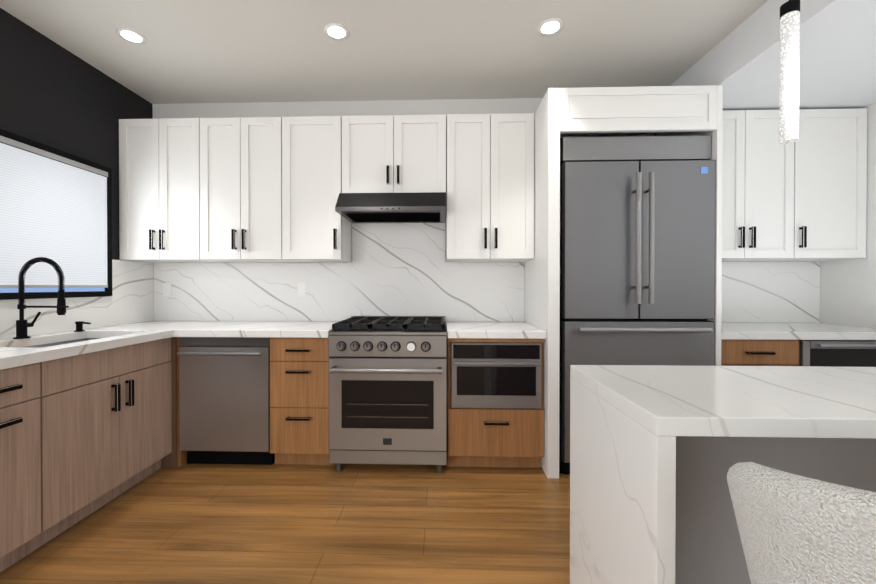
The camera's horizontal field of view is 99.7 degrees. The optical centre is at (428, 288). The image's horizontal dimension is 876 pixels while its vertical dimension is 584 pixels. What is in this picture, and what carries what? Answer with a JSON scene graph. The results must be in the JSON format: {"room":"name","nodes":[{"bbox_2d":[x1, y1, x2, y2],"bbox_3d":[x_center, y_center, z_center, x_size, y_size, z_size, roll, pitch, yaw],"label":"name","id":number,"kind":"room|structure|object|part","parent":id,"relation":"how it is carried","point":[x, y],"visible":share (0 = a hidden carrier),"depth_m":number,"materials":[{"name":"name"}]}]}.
{"room":"kitchen","nodes":[
{"label":"kitchen","id":0,"kind":"room"},
{"bbox_2d":[0,8,152,299],"bbox_3d":[-2.436,-0.149,-0.039,0.120,2.710,6.210,0,0,2],"label":"wall","id":1,"kind":"structure","parent":0,"point":[53,94],"depth_m":2.32,"materials":[{"name":"black paint"}]},
{"bbox_2d":[0,129,111,298],"bbox_3d":[-2.294,-0.397,1.904,0.040,0.910,1.476,0,0,2],"label":"window","id":2,"kind":"structure","parent":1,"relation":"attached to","point":[55,205],"depth_m":2.23,"materials":[{"name":"white fabric"}]},
{"bbox_2d":[0,259,153,338],"bbox_3d":[-2.299,0.032,2.158,0.012,0.477,1.779,0,0,2],"label":"backsplash","id":3,"kind":"structure","parent":1,"relation":"attached to","point":[130,300],"depth_m":2.58,"materials":[{"name":"stone"}]},
{"bbox_2d":[0,462,569,583],"bbox_3d":[0.292,1.256,-0.115,5.580,0.100,6.450,0,0,2],"label":"floor","id":4,"kind":"structure","parent":0,"point":[186,523],"depth_m":1.82,"materials":[{"name":"brown wood"}]},
{"bbox_2d":[0,363,40,571],"bbox_3d":[-2.010,0.760,1.462,0.636,0.871,0.386,0,0,2],"label":"drawers","id":5,"kind":"object","parent":4,"relation":"on","point":[20,471],"visible":0.96,"depth_m":1.56,"materials":[{"name":"brown wood"}]},
{"bbox_2d":[26,338,171,554],"bbox_3d":[-1.991,0.757,2.058,0.636,0.871,0.798,0,0,2],"label":"base cabinet","id":6,"kind":"object","parent":4,"relation":"on","point":[107,438],"visible":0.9,"depth_m":1.93,"materials":[{"name":"brown wood"}]},
{"bbox_2d":[0,321,199,395],"bbox_3d":[-1.990,0.401,2.157,0.629,0.260,1.791,0,0,2],"label":"countertop","id":7,"kind":"structure","parent":6,"relation":"on","point":[28,351],"depth_m":2.06,"materials":[{"name":"stone"}]},
{"bbox_2d":[13,257,68,338],"bbox_3d":[-2.105,0.050,2.035,0.287,0.444,0.113,0,0,2],"label":"faucet","id":8,"kind":"object","parent":7,"relation":"on","point":[22,324],"visible":1,"depth_m":2.00,"materials":[{"name":"black metal"}]},
{"bbox_2d":[74,321,90,331],"bbox_3d":[-2.179,0.239,2.332,0.094,0.062,0.048,0,0,2],"label":"soap dispenser","id":9,"kind":"object","parent":7,"relation":"on","point":[79,326],"visible":1,"depth_m":2.33,"materials":[{"name":"black metal"}]},
{"bbox_2d":[172,321,348,337],"bbox_3d":[-1.145,0.292,2.701,1.024,0.048,0.651,0,0,2],"label":"countertop","id":10,"kind":"structure","parent":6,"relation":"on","point":[262,329],"depth_m":2.44,"materials":[{"name":"stone"}]},
{"bbox_2d":[161,337,186,467],"bbox_3d":[-1.967,0.752,2.759,0.641,0.871,0.596,0,0,2],"label":"base cabinet","id":11,"kind":"object","parent":4,"relation":"on","point":[175,457],"visible":0.14,"depth_m":2.46,"materials":[{"name":"brown wood"}]},
{"bbox_2d":[177,337,274,464],"bbox_3d":[-1.341,0.753,2.708,0.605,0.869,0.659,0,0,2],"label":"dishwasher","id":12,"kind":"object","parent":4,"relation":"on","point":[224,400],"visible":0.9,"depth_m":2.44,"materials":[{"name":"silver metal"}]},
{"bbox_2d":[270,338,332,464],"bbox_3d":[-0.836,0.752,2.703,0.400,0.871,0.636,0,0,2],"label":"drawers","id":13,"kind":"object","parent":4,"relation":"on","point":[299,400],"visible":0.77,"depth_m":2.42,"materials":[{"name":"brown wood"}]},
{"bbox_2d":[328,316,446,472],"bbox_3d":[-0.253,0.706,2.633,0.756,0.965,0.714,0,0,2],"label":"range","id":14,"kind":"object","parent":4,"relation":"on","point":[387,389],"visible":1,"depth_m":2.35,"materials":[{"name":"silver metal"}]},
{"bbox_2d":[447,338,543,467],"bbox_3d":[0.444,0.753,2.658,0.620,0.871,0.648,0,0,2],"label":"base cabinet","id":15,"kind":"object","parent":4,"relation":"on","point":[490,437],"depth_m":2.38,"materials":[{"name":"brown wood"}]},
{"bbox_3d":[0.443,0.558,2.638,0.576,0.421,0.610,0,0,2],"label":"microwave drawer","id":16,"kind":"part","parent":15,"relation":"part of","materials":[{"name":"silver metal"}]},
{"bbox_2d":[446,322,545,338],"bbox_3d":[0.444,0.292,2.665,0.626,0.048,0.628,0,0,2],"label":"countertop","id":17,"kind":"structure","parent":15,"relation":"on","point":[506,330],"depth_m":2.38,"materials":[{"name":"stone"}]},
{"bbox_2d":[524,85,722,477],"bbox_3d":[1.288,-0.032,2.622,1.060,2.440,0.658,0,0,2],"label":"surround","id":18,"kind":"object","parent":4,"relation":"on","point":[677,110],"visible":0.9,"depth_m":2.30,"materials":[{"name":"white paint"}]},
{"bbox_2d":[559,135,715,473],"bbox_3d":[1.307,0.111,2.580,0.948,2.155,0.725,0,0,2],"label":"fridge","id":19,"kind":"object","parent":4,"relation":"on","point":[637,250],"visible":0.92,"depth_m":2.30,"materials":[{"name":"grey metal"}]},
{"bbox_2d":[570,365,875,583],"bbox_3d":[1.528,0.739,1.050,2.043,0.920,0.545,0,0,2],"label":"kitchen island","id":20,"kind":"object","parent":4,"relation":"on","point":[657,452],"visible":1,"depth_m":1.09,"materials":[{"name":"stone"}]},
{"bbox_2d":[721,340,798,365],"bbox_3d":[2.083,0.753,2.613,0.520,0.871,0.636,0,0,2],"label":"drawers","id":21,"kind":"object","parent":4,"relation":"on","point":[759,352],"visible":0.25,"depth_m":2.33,"materials":[{"name":"brown wood"}]},
{"bbox_2d":[721,322,875,339],"bbox_3d":[2.433,0.293,2.603,1.226,0.048,0.628,0,0,2],"label":"countertop","id":22,"kind":"structure","parent":21,"relation":"on","point":[769,331],"depth_m":2.33,"materials":[{"name":"stone"}]},
{"bbox_2d":[727,462,875,583],"bbox_3d":[0.811,0.713,0.537,0.571,0.982,0.499,0,0,2],"label":"bar stool","id":23,"kind":"object","parent":4,"relation":"on","point":[795,529],"visible":1,"depth_m":0.54,"materials":[{"name":"fabric"}]},
{"bbox_2d":[797,340,875,366],"bbox_3d":[2.652,0.754,2.582,0.604,0.869,0.663,0,0,2],"label":"beverage cooler","id":24,"kind":"object","parent":4,"relation":"on","point":[842,353],"visible":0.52,"depth_m":2.31,"materials":[{"name":"silver metal"}]},
{"bbox_2d":[0,0,767,103],"bbox_3d":[0.292,-1.554,-0.133,5.580,0.100,6.450,0,0,2],"label":"ceiling","id":25,"kind":"structure","parent":0,"point":[220,51],"depth_m":2.30,"materials":[{"name":"paint"}]},
{"bbox_2d":[116,28,146,44],"bbox_3d":[-1.786,-1.516,2.223,0.148,0.005,0.148,0,0,2],"label":"recessed light","id":26,"kind":"object","parent":25,"relation":"in","point":[130,36],"visible":1,"depth_m":2.22,"materials":[{"name":"white paint"}]},
{"bbox_2d":[324,23,348,40],"bbox_3d":[-0.543,-1.515,2.184,0.148,0.005,0.148,0,0,2],"label":"recessed light","id":27,"kind":"object","parent":25,"relation":"in","point":[337,31],"visible":1,"depth_m":2.18,"materials":[{"name":"white paint"}]},
{"bbox_2d":[537,18,563,35],"bbox_3d":[0.708,-1.515,2.146,0.148,0.005,0.148,0,0,2],"label":"recessed light","id":28,"kind":"object","parent":25,"relation":"in","point":[551,27],"visible":1,"depth_m":2.14,"materials":[{"name":"white paint"}]},
{"bbox_2d":[779,0,799,143],"bbox_3d":[1.022,-0.963,1.044,0.120,1.094,0.120,0,0,2],"label":"pendant light","id":29,"kind":"object","parent":25,"relation":"hanging from","point":[789,68],"visible":1,"depth_m":1.03,"materials":[{"name":"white glass"}]},
{"bbox_2d":[152,98,816,323],"bbox_3d":[0.391,-0.169,3.040,5.580,2.710,0.120,0,0,2],"label":"wall","id":30,"kind":"structure","parent":0,"point":[369,108],"depth_m":3.00,"materials":[{"name":"white paint"}]},
{"bbox_2d":[119,118,224,262],"bbox_3d":[-1.979,-0.733,2.864,0.606,1.040,0.365,0,0,2],"label":"upper cabinet","id":31,"kind":"object","parent":30,"relation":"attached to","point":[159,190],"visible":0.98,"depth_m":2.73,"materials":[{"name":"white paint"}]},
{"bbox_2d":[200,117,293,262],"bbox_3d":[-1.370,-0.733,2.845,0.607,1.040,0.365,0,0,2],"label":"upper cabinet","id":32,"kind":"object","parent":30,"relation":"attached to","point":[240,189],"visible":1,"depth_m":2.71,"materials":[{"name":"white paint"}]},
{"bbox_2d":[282,116,351,261],"bbox_3d":[-0.846,-0.733,2.829,0.435,1.040,0.365,0,0,2],"label":"upper cabinet","id":33,"kind":"object","parent":30,"relation":"attached to","point":[316,227],"visible":1,"depth_m":2.69,"materials":[{"name":"white paint"}]},
{"bbox_2d":[154,223,523,321],"bbox_3d":[-0.749,-0.132,3.007,3.032,0.793,0.013,0,0,2],"label":"backsplash","id":34,"kind":"structure","parent":30,"relation":"attached to","point":[398,269],"depth_m":2.99,"materials":[{"name":"stone"}]},
{"bbox_2d":[163,283,170,296],"bbox_3d":[-2.151,0.008,3.042,0.070,0.115,0.004,0,0,2],"label":"electrical outlet plate","id":35,"kind":"object","parent":34,"relation":"attached to","point":[166,286],"depth_m":3.04,"materials":[{"name":"white plastic"}]},
{"bbox_2d":[297,283,305,296],"bbox_3d":[-1.031,0.008,3.007,0.070,0.115,0.004,0,0,2],"label":"electrical outlet plate","id":36,"kind":"object","parent":34,"relation":"attached to","point":[301,289],"depth_m":3.00,"materials":[{"name":"white plastic"}]},
{"bbox_2d":[335,192,445,222],"bbox_3d":[-0.249,-0.599,2.742,0.752,0.151,0.504,0,0,2],"label":"range hood","id":37,"kind":"object","parent":30,"relation":"attached to","point":[425,207],"visible":1,"depth_m":2.56,"materials":[{"name":"black metal"}]},
{"bbox_2d":[342,114,445,192],"bbox_3d":[-0.247,-0.966,2.809,0.758,0.574,0.365,0,0,2],"label":"upper cabinet","id":38,"kind":"object","parent":30,"relation":"attached to","point":[394,154],"visible":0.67,"depth_m":2.67,"materials":[{"name":"white paint"}]},
{"bbox_2d":[446,113,533,261],"bbox_3d":[0.447,-0.733,2.789,0.625,1.040,0.365,0,0,2],"label":"upper cabinet","id":39,"kind":"object","parent":30,"relation":"attached to","point":[489,188],"visible":1,"depth_m":2.65,"materials":[{"name":"white paint"}]},
{"bbox_2d":[722,110,793,261],"bbox_3d":[2.223,-0.732,2.734,0.672,1.040,0.365,0,0,2],"label":"upper cabinet","id":40,"kind":"object","parent":30,"relation":"attached to","point":[757,191],"visible":0.62,"depth_m":2.60,"materials":[{"name":"white paint"}]},
{"bbox_2d":[722,261,819,322],"bbox_3d":[2.442,0.027,2.909,1.226,0.477,0.013,0,0,2],"label":"backsplash","id":41,"kind":"structure","parent":30,"relation":"attached to","point":[782,292],"depth_m":2.90,"materials":[{"name":"stone"}]},
{"bbox_2d":[767,108,866,260],"bbox_3d":[2.805,-0.732,2.716,0.486,1.040,0.365,0,0,2],"label":"upper cabinet","id":42,"kind":"object","parent":30,"relation":"attached to","point":[830,175],"visible":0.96,"depth_m":2.58,"materials":[{"name":"white paint"}]},
{"bbox_2d":[670,0,875,109],"bbox_3d":[2.341,-1.376,-0.195,1.240,0.255,6.210,0,0,2],"label":"wall","id":43,"kind":"structure","parent":0,"point":[740,63],"depth_m":2.11,"materials":[{"name":"paint"}]},
{"bbox_2d":[820,103,875,327],"bbox_3d":[3.021,-0.148,-0.208,0.120,2.710,6.210,0,0,2],"label":"wall","id":44,"kind":"structure","parent":0,"point":[848,292],"depth_m":2.61,"materials":[{"name":"white paint"}]}
]}

